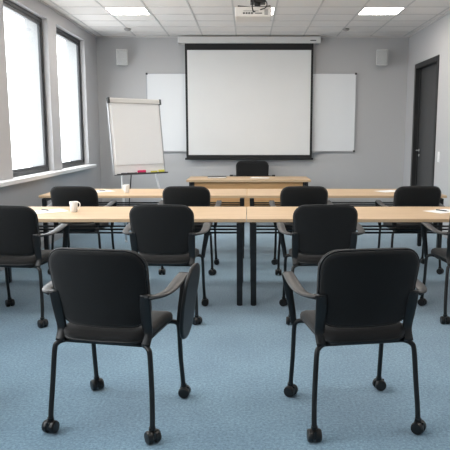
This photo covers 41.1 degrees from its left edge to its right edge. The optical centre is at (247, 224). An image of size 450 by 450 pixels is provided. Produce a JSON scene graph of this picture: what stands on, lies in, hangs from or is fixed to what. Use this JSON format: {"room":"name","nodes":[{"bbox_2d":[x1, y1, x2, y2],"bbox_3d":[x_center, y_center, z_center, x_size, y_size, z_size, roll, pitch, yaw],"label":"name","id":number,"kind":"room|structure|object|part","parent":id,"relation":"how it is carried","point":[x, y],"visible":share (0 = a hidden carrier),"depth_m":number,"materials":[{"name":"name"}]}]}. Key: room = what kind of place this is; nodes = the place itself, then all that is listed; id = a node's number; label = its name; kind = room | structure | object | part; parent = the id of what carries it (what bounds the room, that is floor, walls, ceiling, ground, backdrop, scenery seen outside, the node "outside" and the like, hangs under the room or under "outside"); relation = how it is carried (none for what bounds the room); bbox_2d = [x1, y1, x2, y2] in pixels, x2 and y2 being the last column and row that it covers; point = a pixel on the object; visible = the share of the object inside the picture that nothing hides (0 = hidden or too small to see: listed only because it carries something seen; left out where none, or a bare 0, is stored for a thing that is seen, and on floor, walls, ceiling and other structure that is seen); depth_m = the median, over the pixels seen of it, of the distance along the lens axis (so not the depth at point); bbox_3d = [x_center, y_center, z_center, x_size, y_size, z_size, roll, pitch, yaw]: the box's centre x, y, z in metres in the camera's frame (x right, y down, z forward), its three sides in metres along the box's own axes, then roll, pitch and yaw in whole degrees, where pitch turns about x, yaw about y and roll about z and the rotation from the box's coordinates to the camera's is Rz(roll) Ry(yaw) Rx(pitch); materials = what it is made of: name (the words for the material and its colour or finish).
{"room":"training room","nodes":[
{"label":"training room","id":0,"kind":"room"},
{"bbox_2d":[0,0,101,240],"bbox_3d":[-2.770,-0.714,4.190,0.300,3.210,13.500,0,9,0],"label":"wall","id":1,"kind":"structure","parent":0,"point":[26,193],"depth_m":8.05,"materials":[{"name":"paint"}]},
{"bbox_2d":[3,0,48,176],"bbox_3d":[-2.825,-1.605,7.262,0.270,1.980,1.440,0,9,0],"label":"window","id":2,"kind":"structure","parent":1,"relation":"in","point":[34,56],"depth_m":7.91,"materials":[{"name":"grey"}]},
{"bbox_2d":[0,234,62,270],"bbox_3d":[-2.612,0.729,4.407,0.015,0.090,12.900,0,9,0],"label":"baseboard","id":3,"kind":"structure","parent":1,"relation":"attached to","point":[56,236],"depth_m":7.95,"materials":[{"name":"grey"}]},
{"bbox_2d":[0,164,96,186],"bbox_3d":[-2.592,-0.078,3.904,0.185,0.047,12.145,0,9,0],"label":"trim","id":4,"kind":"structure","parent":1,"relation":"attached to","point":[26,178],"depth_m":7.37,"materials":[{"name":"white paint"}]},
{"bbox_2d":[56,27,84,167],"bbox_3d":[-2.825,-1.871,9.037,0.270,1.980,1.430,0,9,0],"label":"window","id":5,"kind":"structure","parent":1,"relation":"in","point":[73,61],"depth_m":9.69,"materials":[{"name":"grey"}]},
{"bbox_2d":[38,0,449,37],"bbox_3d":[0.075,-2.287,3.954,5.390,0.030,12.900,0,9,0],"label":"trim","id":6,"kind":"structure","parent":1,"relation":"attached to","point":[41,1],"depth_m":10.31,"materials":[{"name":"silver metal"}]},
{"bbox_2d":[0,215,449,449],"bbox_3d":[0.075,0.833,4.423,5.990,0.120,13.500,0,9,0],"label":"floor","id":7,"kind":"structure","parent":0,"point":[236,361],"depth_m":3.64,"materials":[{"name":"blue carpet"}]},
{"bbox_2d":[0,205,68,327],"bbox_3d":[-1.766,0.270,4.687,0.675,0.915,0.589,1,9,5],"label":"chair","id":8,"kind":"object","parent":7,"relation":"on","point":[20,236],"visible":0.84,"depth_m":4.45,"materials":[{"name":"black plastic"}]},
{"bbox_3d":[-1.971,0.438,4.946,0.051,0.407,0.127,-7,11,-40],"label":"leg","id":9,"kind":"part","parent":8,"relation":"part of","materials":[{"name":"black metal"}]},
{"bbox_3d":[-1.785,0.044,4.445,0.483,0.393,0.145,1,9,5],"label":"backrest","id":10,"kind":"part","parent":8,"relation":"part of","materials":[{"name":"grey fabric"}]},
{"bbox_3d":[-1.765,0.284,4.694,0.402,0.027,0.393,1,9,5],"label":"seat frame","id":11,"kind":"part","parent":8,"relation":"part of","materials":[{"name":"black"}]},
{"bbox_3d":[-1.764,0.248,4.694,0.455,0.077,0.460,1,9,5],"label":"seat","id":12,"kind":"part","parent":8,"relation":"part of","materials":[{"name":"fabric"}]},
{"bbox_3d":[-1.565,0.502,4.497,0.042,0.404,0.143,-7,11,-40],"label":"leg","id":13,"kind":"part","parent":8,"relation":"part of","materials":[{"name":"black metal"}]},
{"bbox_3d":[-1.478,0.041,4.583,0.090,0.053,0.385,2,9,14],"label":"armrest","id":14,"kind":"part","parent":8,"relation":"part of","materials":[{"name":"plastic"}]},
{"bbox_3d":[-1.464,0.132,4.817,0.062,0.306,0.117,-4,9,-22],"label":"arm post","id":15,"kind":"part","parent":8,"relation":"part of","materials":[{"name":"black plastic"}]},
{"bbox_2d":[47,186,116,274],"bbox_3d":[-1.745,0.022,6.339,0.674,0.915,0.589,1,9,4],"label":"chair","id":16,"kind":"object","parent":7,"relation":"on","point":[87,196],"visible":0.45,"depth_m":6.05,"materials":[{"name":"black fabric"}]},
{"bbox_3d":[-1.979,0.249,6.185,0.143,0.404,0.042,-7,11,-40],"label":"leg","id":17,"kind":"part","parent":16,"relation":"part of","materials":[{"name":"black metal"}]},
{"bbox_3d":[-1.745,0.037,6.345,0.402,0.027,0.393,1,9,4],"label":"seat frame","id":18,"kind":"part","parent":16,"relation":"part of","materials":[{"name":"black metal"}]},
{"bbox_3d":[-1.745,0.001,6.345,0.455,0.077,0.460,1,9,4],"label":"seat","id":19,"kind":"part","parent":16,"relation":"part of","materials":[{"name":"fabric"}]},
{"bbox_3d":[-1.540,0.254,6.154,0.042,0.404,0.143,-8,11,-41],"label":"leg","id":20,"kind":"part","parent":16,"relation":"part of","materials":[{"name":"black metal"}]},
{"bbox_3d":[-1.456,-0.208,6.242,0.090,0.053,0.385,2,9,12],"label":"armrest","id":21,"kind":"part","parent":16,"relation":"part of","materials":[{"name":"plastic"}]},
{"bbox_3d":[-1.504,0.195,6.560,0.127,0.407,0.051,-7,11,-39],"label":"leg","id":22,"kind":"part","parent":16,"relation":"part of","materials":[{"name":"black metal"}]},
{"bbox_2d":[41,247,199,444],"bbox_3d":[-0.633,0.519,3.025,0.714,0.915,0.594,2,9,11],"label":"chair","id":23,"kind":"object","parent":7,"relation":"on","point":[105,297],"visible":1,"depth_m":2.79,"materials":[{"name":"black fabric"}]},
{"bbox_3d":[-0.946,0.277,3.006,0.090,0.053,0.385,0,9,3],"label":"armrest","id":24,"kind":"part","parent":23,"relation":"part of","materials":[{"name":"plastic"}]},
{"bbox_3d":[-0.906,0.742,2.902,0.143,0.404,0.042,-6,10,-33],"label":"leg","id":25,"kind":"part","parent":23,"relation":"part of","materials":[{"name":"black metal"}]},
{"bbox_3d":[-0.834,0.684,3.304,0.051,0.407,0.127,-6,10,-35],"label":"leg","id":26,"kind":"part","parent":23,"relation":"part of","materials":[{"name":"black metal"}]},
{"bbox_3d":[-0.690,0.292,2.788,0.483,0.393,0.145,2,9,11],"label":"backrest","id":27,"kind":"part","parent":23,"relation":"part of","materials":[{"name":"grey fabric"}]},
{"bbox_3d":[-0.650,0.533,3.033,0.402,0.027,0.393,2,9,11],"label":"seat frame","id":28,"kind":"part","parent":23,"relation":"part of","materials":[{"name":"black metal"}]},
{"bbox_3d":[-0.649,0.497,3.033,0.455,0.077,0.460,2,9,11],"label":"seat","id":29,"kind":"part","parent":23,"relation":"part of","materials":[{"name":"fabric"}]},
{"bbox_3d":[-0.473,0.754,2.819,0.042,0.404,0.143,-6,10,-34],"label":"leg","id":30,"kind":"part","parent":23,"relation":"part of","materials":[{"name":"black metal"}]},
{"bbox_3d":[-0.372,0.294,2.896,0.090,0.053,0.385,3,9,19],"label":"armrest","id":31,"kind":"part","parent":23,"relation":"part of","materials":[{"name":"plastic"}]},
{"bbox_3d":[-0.388,0.697,3.218,0.127,0.407,0.051,-5,10,-32],"label":"leg","id":32,"kind":"part","parent":23,"relation":"part of","materials":[{"name":"black metal"}]},
{"bbox_3d":[-0.336,0.385,3.128,0.062,0.306,0.117,-3,9,-17],"label":"arm post","id":33,"kind":"part","parent":23,"relation":"part of","materials":[{"name":"black plastic"}]},
{"bbox_2d":[5,207,246,305],"bbox_3d":[-1.199,0.252,5.397,2.370,0.740,0.860,0,9,0],"label":"table","id":34,"kind":"object","parent":7,"relation":"on","point":[83,214],"visible":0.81,"depth_m":5.13,"materials":[{"name":"brown wood"}]},
{"bbox_3d":[-2.328,0.214,5.790,0.048,0.700,0.048,0,9,0],"label":"leg","id":35,"kind":"part","parent":34,"relation":"part of","materials":[{"name":"black metal"}]},
{"bbox_2d":[35,209,66,213],"bbox_3d":[-1.800,-0.125,5.411,0.297,0.001,0.210,-7,11,-38],"label":"paper sheet","id":36,"kind":"object","parent":34,"relation":"on","point":[51,210],"visible":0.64,"depth_m":5.38,"materials":[{"name":"white paper"}]},
{"bbox_2d":[69,201,79,211],"bbox_3d":[-1.547,-0.164,5.358,0.092,0.094,0.076,-4,9,-23],"label":"coffee mug","id":37,"kind":"object","parent":34,"relation":"on","point":[73,204],"visible":1,"depth_m":5.33,"materials":[{"name":"white ceramic"}]},
{"bbox_3d":[-1.199,0.011,5.452,2.230,0.016,0.016,0,9,0],"label":"shelf rail","id":38,"kind":"part","parent":34,"relation":"part of","materials":[{"name":"black"}]},
{"bbox_3d":[-1.199,0.038,5.274,2.230,0.016,0.016,0,9,0],"label":"shelf rail","id":39,"kind":"part","parent":34,"relation":"part of","materials":[{"name":"black metal"}]},
{"bbox_3d":[-1.199,0.065,5.096,2.230,0.016,0.016,0,9,0],"label":"shelf rail","id":40,"kind":"part","parent":34,"relation":"part of","materials":[{"name":"black metal"}]},
{"bbox_3d":[-0.070,0.331,5.006,0.048,0.700,0.048,0,9,0],"label":"leg","id":41,"kind":"part","parent":34,"relation":"part of","materials":[{"name":"black metal"}]},
{"bbox_3d":[-0.070,0.214,5.790,0.048,0.700,0.048,0,9,0],"label":"leg","id":42,"kind":"part","parent":34,"relation":"part of","materials":[{"name":"black metal"}]},
{"bbox_2d":[106,97,167,241],"bbox_3d":[-1.556,-0.788,8.362,0.824,1.918,0.650,-7,11,-40],"label":"easel","id":43,"kind":"object","parent":7,"relation":"on","point":[135,128],"visible":0.92,"depth_m":8.23,"materials":[{"name":"white"}]},
{"bbox_2d":[114,172,167,175],"bbox_3d":[-1.460,-0.708,8.260,0.800,0.018,0.083,-7,4,-40],"label":"tray","id":44,"kind":"object","parent":43,"relation":"on","point":[115,173],"depth_m":8.17,"materials":[{"name":"grey"}]},
{"bbox_2d":[39,189,246,258],"bbox_3d":[-1.199,-0.034,7.306,2.370,0.740,0.860,0,9,0],"label":"table","id":45,"kind":"object","parent":7,"relation":"on","point":[115,193],"visible":0.41,"depth_m":7.00,"materials":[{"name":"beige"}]},
{"bbox_3d":[-2.328,0.045,6.915,0.048,0.700,0.048,0,9,0],"label":"leg","id":46,"kind":"part","parent":45,"relation":"part of","materials":[{"name":"black metal"}]},
{"bbox_2d":[122,185,128,192],"bbox_3d":[-1.454,-0.434,7.162,0.076,0.094,0.092,-4,9,-26],"label":"coffee mug","id":47,"kind":"object","parent":45,"relation":"on","point":[125,188],"visible":1,"depth_m":7.13,"materials":[{"name":"white ceramic"}]},
{"bbox_3d":[-1.199,-0.275,7.361,2.230,0.016,0.016,0,9,0],"label":"shelf rail","id":48,"kind":"part","parent":45,"relation":"part of","materials":[{"name":"black metal"}]},
{"bbox_3d":[-1.199,-0.248,7.183,2.230,0.016,0.016,0,9,0],"label":"shelf rail","id":49,"kind":"part","parent":45,"relation":"part of","materials":[{"name":"black metal"}]},
{"bbox_3d":[-1.199,-0.221,7.005,2.230,0.016,0.016,0,9,0],"label":"shelf rail","id":50,"kind":"part","parent":45,"relation":"part of","materials":[{"name":"black"}]},
{"bbox_3d":[-0.070,0.045,6.915,0.048,0.700,0.048,0,9,0],"label":"leg","id":51,"kind":"part","parent":45,"relation":"part of","materials":[{"name":"black"}]},
{"bbox_2d":[122,204,210,324],"bbox_3d":[-0.632,0.262,4.742,0.674,0.915,0.589,0,9,3],"label":"chair","id":52,"kind":"object","parent":7,"relation":"on","point":[164,235],"visible":0.76,"depth_m":4.49,"materials":[{"name":"black fabric"}]},
{"bbox_3d":[-0.927,0.026,4.680,0.090,0.053,0.385,-1,9,-5],"label":"armrest","id":53,"kind":"part","parent":52,"relation":"part of","materials":[{"name":"plastic"}]},
{"bbox_3d":[-0.643,0.036,4.499,0.483,0.393,0.145,0,9,3],"label":"backrest","id":54,"kind":"part","parent":52,"relation":"part of","materials":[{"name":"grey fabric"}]},
{"bbox_3d":[-0.632,0.276,4.748,0.402,0.027,0.393,0,9,3],"label":"seat frame","id":55,"kind":"part","parent":52,"relation":"part of","materials":[{"name":"black"}]},
{"bbox_3d":[-0.632,0.240,4.748,0.455,0.077,0.460,0,9,3],"label":"seat","id":56,"kind":"part","parent":52,"relation":"part of","materials":[{"name":"fabric"}]},
{"bbox_3d":[-0.423,0.493,4.561,0.042,0.404,0.143,-8,12,-42],"label":"leg","id":57,"kind":"part","parent":52,"relation":"part of","materials":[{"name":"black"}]},
{"bbox_3d":[-0.395,0.434,4.967,0.127,0.407,0.051,-7,11,-40],"label":"leg","id":58,"kind":"part","parent":52,"relation":"part of","materials":[{"name":"black metal"}]},
{"bbox_3d":[-0.342,0.030,4.650,0.090,0.053,0.385,2,9,11],"label":"armrest","id":59,"kind":"part","parent":52,"relation":"part of","materials":[{"name":"plastic"}]},
{"bbox_3d":[-0.337,0.122,4.885,0.062,0.306,0.117,-4,9,-25],"label":"arm post","id":60,"kind":"part","parent":52,"relation":"part of","materials":[{"name":"black plastic"}]},
{"bbox_2d":[158,186,221,274],"bbox_3d":[-0.615,0.022,6.339,0.674,0.915,0.589,0,9,2],"label":"chair","id":61,"kind":"object","parent":7,"relation":"on","point":[190,196],"visible":0.42,"depth_m":6.04,"materials":[{"name":"black fabric"}]},
{"bbox_3d":[-0.402,0.253,6.161,0.042,0.404,0.143,-8,12,-43],"label":"leg","id":62,"kind":"part","parent":61,"relation":"part of","materials":[{"name":"black metal"}]},
{"bbox_3d":[-0.381,0.194,6.569,0.127,0.407,0.051,-7,11,-41],"label":"leg","id":63,"kind":"part","parent":61,"relation":"part of","materials":[{"name":"black metal"}]},
{"bbox_3d":[-0.324,-0.210,6.252,0.090,0.053,0.385,2,9,10],"label":"armrest","id":64,"kind":"part","parent":61,"relation":"part of","materials":[{"name":"plastic"}]},
{"bbox_2d":[186,176,310,206],"bbox_3d":[0.010,-0.386,9.649,1.920,0.740,0.740,0,9,0],"label":"desk","id":65,"kind":"object","parent":7,"relation":"on","point":[230,182],"visible":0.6,"depth_m":9.30,"materials":[{"name":"brown wood"}]},
{"bbox_2d":[208,176,225,177],"bbox_3d":[-0.500,-0.772,9.652,0.296,0.022,0.210,-1,9,-4],"label":"notebook","id":66,"kind":"object","parent":65,"relation":"on","point":[208,176],"visible":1,"depth_m":9.59,"materials":[{"name":"grey paper"}]},
{"bbox_2d":[230,160,274,175],"bbox_3d":[0.075,-0.594,10.222,0.780,0.982,0.592,0,9,0],"label":"desk chair","id":67,"kind":"object","parent":7,"relation":"on","point":[249,167],"visible":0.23,"depth_m":10.37,"materials":[{"name":"black fabric"}]},
{"bbox_3d":[0.075,-0.895,10.386,0.568,0.435,0.152,0,9,0],"label":"backrest","id":68,"kind":"part","parent":67,"relation":"part of","materials":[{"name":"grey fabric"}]},
{"bbox_2d":[269,186,332,274],"bbox_3d":[0.560,0.022,6.339,0.675,0.915,0.589,0,9,-2],"label":"chair","id":69,"kind":"object","parent":7,"relation":"on","point":[290,196],"visible":0.31,"depth_m":6.04,"materials":[{"name":"black fabric"}]},
{"bbox_3d":[0.269,-0.210,6.252,0.090,0.053,0.385,-2,9,-10],"label":"armrest","id":70,"kind":"part","parent":69,"relation":"part of","materials":[{"name":"plastic"}]},
{"bbox_3d":[0.326,0.194,6.569,0.127,0.407,0.051,7,11,41],"label":"leg","id":71,"kind":"part","parent":69,"relation":"part of","materials":[{"name":"black metal"}]},
{"bbox_3d":[0.347,0.253,6.161,0.042,0.404,0.143,8,12,43],"label":"leg","id":72,"kind":"part","parent":69,"relation":"part of","materials":[{"name":"black metal"}]},
{"bbox_2d":[277,204,364,324],"bbox_3d":[0.566,0.262,4.742,0.675,0.915,0.589,0,9,-3],"label":"chair","id":73,"kind":"object","parent":7,"relation":"on","point":[318,230],"visible":0.67,"depth_m":4.48,"materials":[{"name":"black plastic"}]},
{"bbox_3d":[0.272,0.122,4.886,0.062,0.306,0.117,4,9,25],"label":"arm post","id":74,"kind":"part","parent":73,"relation":"part of","materials":[{"name":"black plastic"}]},
{"bbox_3d":[0.276,0.030,4.651,0.090,0.053,0.385,-2,9,-11],"label":"armrest","id":75,"kind":"part","parent":73,"relation":"part of","materials":[{"name":"plastic"}]},
{"bbox_3d":[0.330,0.434,4.968,0.127,0.407,0.051,7,11,40],"label":"leg","id":76,"kind":"part","parent":73,"relation":"part of","materials":[{"name":"black metal"}]},
{"bbox_3d":[0.356,0.493,4.562,0.042,0.404,0.143,8,12,43],"label":"leg","id":77,"kind":"part","parent":73,"relation":"part of","materials":[{"name":"black metal"}]},
{"bbox_3d":[0.566,0.240,4.748,0.455,0.077,0.460,0,9,-3],"label":"seat","id":78,"kind":"part","parent":73,"relation":"part of","materials":[{"name":"fabric"}]},
{"bbox_3d":[0.860,0.026,4.678,0.090,0.053,0.385,1,9,5],"label":"armrest","id":79,"kind":"part","parent":73,"relation":"part of","materials":[{"name":"plastic"}]},
{"bbox_2d":[247,189,446,247],"bbox_3d":[1.127,-0.034,7.306,2.275,0.740,0.860,0,9,0],"label":"table","id":80,"kind":"object","parent":7,"relation":"on","point":[251,193],"visible":0.5,"depth_m":7.05,"materials":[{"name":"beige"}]},
{"bbox_3d":[0.046,0.045,6.915,0.048,0.700,0.048,0,9,0],"label":"leg","id":81,"kind":"part","parent":80,"relation":"part of","materials":[{"name":"black metal"}]},
{"bbox_3d":[1.127,-0.275,7.361,2.135,0.016,0.016,0,9,0],"label":"shelf rail","id":82,"kind":"part","parent":80,"relation":"part of","materials":[{"name":"black metal"}]},
{"bbox_3d":[1.127,-0.248,7.183,2.135,0.016,0.016,0,9,0],"label":"shelf rail","id":83,"kind":"part","parent":80,"relation":"part of","materials":[{"name":"black metal"}]},
{"bbox_3d":[1.127,-0.221,7.005,2.135,0.016,0.016,0,9,0],"label":"shelf rail","id":84,"kind":"part","parent":80,"relation":"part of","materials":[{"name":"black"}]},
{"bbox_2d":[377,190,394,191],"bbox_3d":[1.720,-0.414,7.340,0.297,0.001,0.210,-5,10,-30],"label":"paper sheet","id":85,"kind":"object","parent":80,"relation":"on","point":[381,190],"visible":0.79,"depth_m":7.29,"materials":[{"name":"white paper"}]},
{"bbox_3d":[2.209,-0.073,7.698,0.048,0.700,0.048,0,9,0],"label":"leg","id":86,"kind":"part","parent":80,"relation":"part of","materials":[{"name":"black metal"}]},
{"bbox_3d":[2.209,0.045,6.915,0.048,0.700,0.048,0,9,0],"label":"leg","id":87,"kind":"part","parent":80,"relation":"part of","materials":[{"name":"black metal"}]},
{"bbox_2d":[247,207,449,305],"bbox_3d":[1.127,0.252,5.397,2.275,0.740,0.860,0,9,0],"label":"table","id":88,"kind":"object","parent":7,"relation":"on","point":[254,214],"visible":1,"depth_m":5.13,"materials":[{"name":"brown wood"}]},
{"bbox_3d":[0.046,0.214,5.790,0.048,0.700,0.048,0,9,0],"label":"leg","id":89,"kind":"part","parent":88,"relation":"part of","materials":[{"name":"black metal"}]},
{"bbox_3d":[0.046,0.331,5.006,0.048,0.700,0.048,0,9,0],"label":"leg","id":90,"kind":"part","parent":88,"relation":"part of","materials":[{"name":"black metal"}]},
{"bbox_3d":[1.127,0.065,5.096,2.135,0.016,0.016,0,9,0],"label":"shelf rail","id":91,"kind":"part","parent":88,"relation":"part of","materials":[{"name":"black metal"}]},
{"bbox_3d":[1.127,0.038,5.274,2.135,0.016,0.016,0,9,0],"label":"shelf rail","id":92,"kind":"part","parent":88,"relation":"part of","materials":[{"name":"black metal"}]},
{"bbox_3d":[1.127,0.011,5.452,2.135,0.016,0.016,0,9,0],"label":"shelf rail","id":93,"kind":"part","parent":88,"relation":"part of","materials":[{"name":"black metal"}]},
{"bbox_2d":[426,209,449,213],"bbox_3d":[1.760,-0.125,5.411,0.297,0.001,0.210,-5,10,-30],"label":"paper sheet","id":94,"kind":"object","parent":88,"relation":"on","point":[433,211],"visible":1,"depth_m":5.38,"materials":[{"name":"white paper"}]},
{"bbox_2d":[282,247,426,441],"bbox_3d":[0.525,0.518,3.031,0.675,0.915,0.589,-1,9,-9],"label":"chair","id":95,"kind":"object","parent":7,"relation":"on","point":[362,296],"visible":1,"depth_m":2.79,"materials":[{"name":"black fabric"}]},
{"bbox_3d":[0.214,0.383,3.142,0.062,0.306,0.117,3,9,19],"label":"arm post","id":96,"kind":"part","parent":95,"relation":"part of","materials":[{"name":"black plastic"}]},
{"bbox_3d":[0.268,0.695,3.231,0.127,0.407,0.051,6,10,34],"label":"leg","id":97,"kind":"part","parent":95,"relation":"part of","materials":[{"name":"black metal"}]},
{"bbox_3d":[0.242,0.291,2.909,0.090,0.053,0.385,-3,9,-17],"label":"armrest","id":98,"kind":"part","parent":95,"relation":"part of","materials":[{"name":"plastic"}]},
{"bbox_3d":[0.339,0.752,2.829,0.042,0.404,0.143,6,11,36],"label":"leg","id":99,"kind":"part","parent":95,"relation":"part of","materials":[{"name":"black metal"}]},
{"bbox_3d":[0.523,0.497,3.037,0.455,0.077,0.460,-1,9,-9],"label":"seat","id":100,"kind":"part","parent":95,"relation":"part of","materials":[{"name":"fabric"}]},
{"bbox_3d":[0.524,0.533,3.037,0.402,0.027,0.393,-1,9,-9],"label":"seat frame","id":101,"kind":"part","parent":95,"relation":"part of","materials":[{"name":"black metal"}]},
{"bbox_3d":[0.557,0.292,2.790,0.483,0.393,0.145,-1,9,-9],"label":"backrest","id":102,"kind":"part","parent":95,"relation":"part of","materials":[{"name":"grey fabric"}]},
{"bbox_3d":[0.716,0.684,3.301,0.051,0.407,0.127,6,11,37],"label":"leg","id":103,"kind":"part","parent":95,"relation":"part of","materials":[{"name":"black metal"}]},
{"bbox_3d":[0.774,0.742,2.897,0.143,0.404,0.042,6,10,35],"label":"leg","id":104,"kind":"part","parent":95,"relation":"part of","materials":[{"name":"black metal"}]},
{"bbox_3d":[0.820,0.278,3.000,0.090,0.053,0.385,0,9,-1],"label":"armrest","id":105,"kind":"part","parent":95,"relation":"part of","materials":[{"name":"plastic"}]},
{"bbox_2d":[375,186,444,273],"bbox_3d":[1.706,0.019,6.358,0.674,0.915,0.589,-1,9,-4],"label":"chair","id":106,"kind":"object","parent":7,"relation":"on","point":[404,196],"visible":0.46,"depth_m":6.07,"materials":[{"name":"black fabric"}]},
{"bbox_3d":[1.409,-0.120,6.496,0.062,0.306,0.117,4,9,24],"label":"arm post","id":107,"kind":"part","parent":106,"relation":"part of","materials":[{"name":"black metal"}]},
{"bbox_3d":[1.465,0.192,6.580,0.127,0.407,0.051,7,11,39],"label":"leg","id":108,"kind":"part","parent":106,"relation":"part of","materials":[{"name":"black metal"}]},
{"bbox_3d":[1.417,-0.211,6.262,0.090,0.053,0.385,-2,9,-12],"label":"armrest","id":109,"kind":"part","parent":106,"relation":"part of","materials":[{"name":"plastic"}]},
{"bbox_3d":[1.501,0.251,6.174,0.042,0.404,0.143,8,11,41],"label":"leg","id":110,"kind":"part","parent":106,"relation":"part of","materials":[{"name":"black metal"}]},
{"bbox_3d":[1.706,-0.003,6.365,0.455,0.077,0.460,-1,9,-4],"label":"seat","id":111,"kind":"part","parent":106,"relation":"part of","materials":[{"name":"fabric"}]},
{"bbox_3d":[1.706,0.034,6.365,0.402,0.027,0.393,-1,9,-4],"label":"seat frame","id":112,"kind":"part","parent":106,"relation":"part of","materials":[{"name":"black metal"}]},
{"bbox_3d":[1.940,0.246,6.204,0.143,0.404,0.042,7,11,40],"label":"leg","id":113,"kind":"part","parent":106,"relation":"part of","materials":[{"name":"black metal"}]},
{"bbox_2d":[418,218,449,323],"bbox_3d":[1.735,0.260,4.756,0.674,0.915,0.589,-1,9,-4],"label":"chair","id":114,"kind":"object","parent":7,"relation":"on","point":[443,254],"visible":0.98,"depth_m":4.71,"materials":[{"name":"black plastic"}]},
{"bbox_3d":[1.438,0.120,4.894,0.062,0.306,0.117,4,9,24],"label":"arm post","id":115,"kind":"part","parent":114,"relation":"part of","materials":[{"name":"black plastic"}]},
{"bbox_3d":[1.494,0.433,4.978,0.127,0.407,0.051,7,11,39],"label":"leg","id":116,"kind":"part","parent":114,"relation":"part of","materials":[{"name":"black metal"}]},
{"bbox_3d":[1.446,0.029,4.660,0.090,0.053,0.385,-2,9,-12],"label":"armrest","id":117,"kind":"part","parent":114,"relation":"part of","materials":[{"name":"plastic"}]},
{"bbox_3d":[1.735,0.238,4.763,0.455,0.077,0.460,-1,9,-4],"label":"seat","id":118,"kind":"part","parent":114,"relation":"part of","materials":[{"name":"fabric"}]},
{"bbox_3d":[1.530,0.491,4.572,0.042,0.404,0.143,8,11,41],"label":"leg","id":119,"kind":"part","parent":114,"relation":"part of","materials":[{"name":"black metal"}]},
{"bbox_2d":[42,0,449,35],"bbox_3d":[0.075,-2.366,3.943,5.990,0.150,13.500,0,9,0],"label":"ceiling","id":120,"kind":"structure","parent":0,"point":[105,25],"depth_m":8.75,"materials":[{"name":"tile"}]},
{"bbox_2d":[104,7,150,14],"bbox_3d":[-1.637,-2.923,8.192,0.550,0.016,0.468,0,9,0],"label":"recessed light","id":121,"kind":"object","parent":120,"relation":"in","point":[112,10],"visible":1,"depth_m":8.15,"materials":[{"name":"white plastic"}]},
{"bbox_2d":[106,8,148,13],"bbox_3d":[-1.637,-2.925,8.192,0.522,0.012,0.440,0,9,0],"label":"diffuser","id":122,"kind":"object","parent":121,"relation":"attached to","point":[111,10],"depth_m":8.15,"materials":[{"name":"white plastic"}]},
{"bbox_2d":[48,0,449,36],"bbox_3d":[0.075,-2.294,3.954,5.390,0.016,12.900,0,9,0],"label":"trim","id":123,"kind":"structure","parent":120,"relation":"attached to","point":[142,2],"depth_m":8.44,"materials":[{"name":"silver metal"}]},
{"bbox_2d":[235,0,270,21],"bbox_3d":[0.058,-2.535,6.827,0.410,0.369,0.420,0,9,0],"label":"projector","id":124,"kind":"object","parent":120,"relation":"hanging from","point":[256,13],"visible":1,"depth_m":6.72,"materials":[{"name":"white plastic"}]},
{"bbox_2d":[234,7,274,14],"bbox_3d":[0.087,-2.923,8.192,0.550,0.016,0.468,0,9,0],"label":"recessed light","id":125,"kind":"object","parent":120,"relation":"in","point":[272,8],"visible":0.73,"depth_m":8.15,"materials":[{"name":"white plastic"}]},
{"bbox_2d":[358,7,404,14],"bbox_3d":[1.812,-2.923,8.192,0.550,0.016,0.468,0,9,0],"label":"recessed light","id":126,"kind":"object","parent":120,"relation":"in","point":[366,10],"visible":1,"depth_m":8.15,"materials":[{"name":"white plastic"}]},
{"bbox_2d":[360,8,402,13],"bbox_3d":[1.812,-2.925,8.192,0.522,0.012,0.440,0,9,0],"label":"diffuser","id":127,"kind":"object","parent":126,"relation":"attached to","point":[365,10],"depth_m":8.15,"materials":[{"name":"white plastic"}]},
{"bbox_2d":[96,38,408,203],"bbox_3d":[0.075,-1.693,10.717,5.990,3.210,0.300,0,9,0],"label":"wall","id":128,"kind":"structure","parent":0,"point":[377,161],"depth_m":10.54,"materials":[{"name":"grey paint"}]},
{"bbox_2d":[116,49,127,65],"bbox_3d":[-2.158,-2.859,10.260,0.194,0.262,0.218,-2,9,-14],"label":"wall speaker","id":129,"kind":"object","parent":128,"relation":"attached to","point":[121,54],"visible":1,"depth_m":10.16,"materials":[{"name":"white plastic"}]},
{"bbox_2d":[117,50,126,63],"bbox_3d":[-2.134,-2.842,10.166,0.172,0.224,0.022,-2,9,-14],"label":"grille","id":130,"kind":"object","parent":129,"relation":"attached to","point":[121,54],"depth_m":10.16,"materials":[{"name":"white plastic"}]},
{"bbox_2d":[178,36,320,159],"bbox_3d":[0.020,-2.185,10.414,2.428,2.092,0.151,0,9,0],"label":"projection screen","id":131,"kind":"object","parent":128,"relation":"attached to","point":[248,97],"visible":1,"depth_m":10.38,"materials":[{"name":"white fabric"}]},
{"bbox_2d":[146,73,356,151],"bbox_3d":[0.057,-1.959,10.488,3.662,1.371,0.075,0,9,0],"label":"whiteboard","id":132,"kind":"object","parent":128,"relation":"attached to","point":[334,94],"visible":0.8,"depth_m":10.49,"materials":[{"name":"white ceramic"}]},
{"bbox_2d":[376,49,387,65],"bbox_3d":[2.297,-2.859,10.260,0.194,0.262,0.218,2,9,14],"label":"wall speaker","id":133,"kind":"object","parent":128,"relation":"attached to","point":[382,54],"visible":1,"depth_m":10.16,"materials":[{"name":"white plastic"}]},
{"bbox_2d":[403,13,449,231],"bbox_3d":[2.920,-0.714,4.190,0.300,3.210,13.500,0,9,0],"label":"wall","id":134,"kind":"structure","parent":0,"point":[433,40],"depth_m":8.68,"materials":[{"name":"paint"}]},
{"bbox_2d":[410,55,439,222],"bbox_3d":[2.833,-1.285,9.479,0.155,2.570,1.250,0,9,0],"label":"door","id":135,"kind":"structure","parent":134,"relation":"in","point":[426,77],"depth_m":9.61,"materials":[{"name":"black wood"}]}
]}

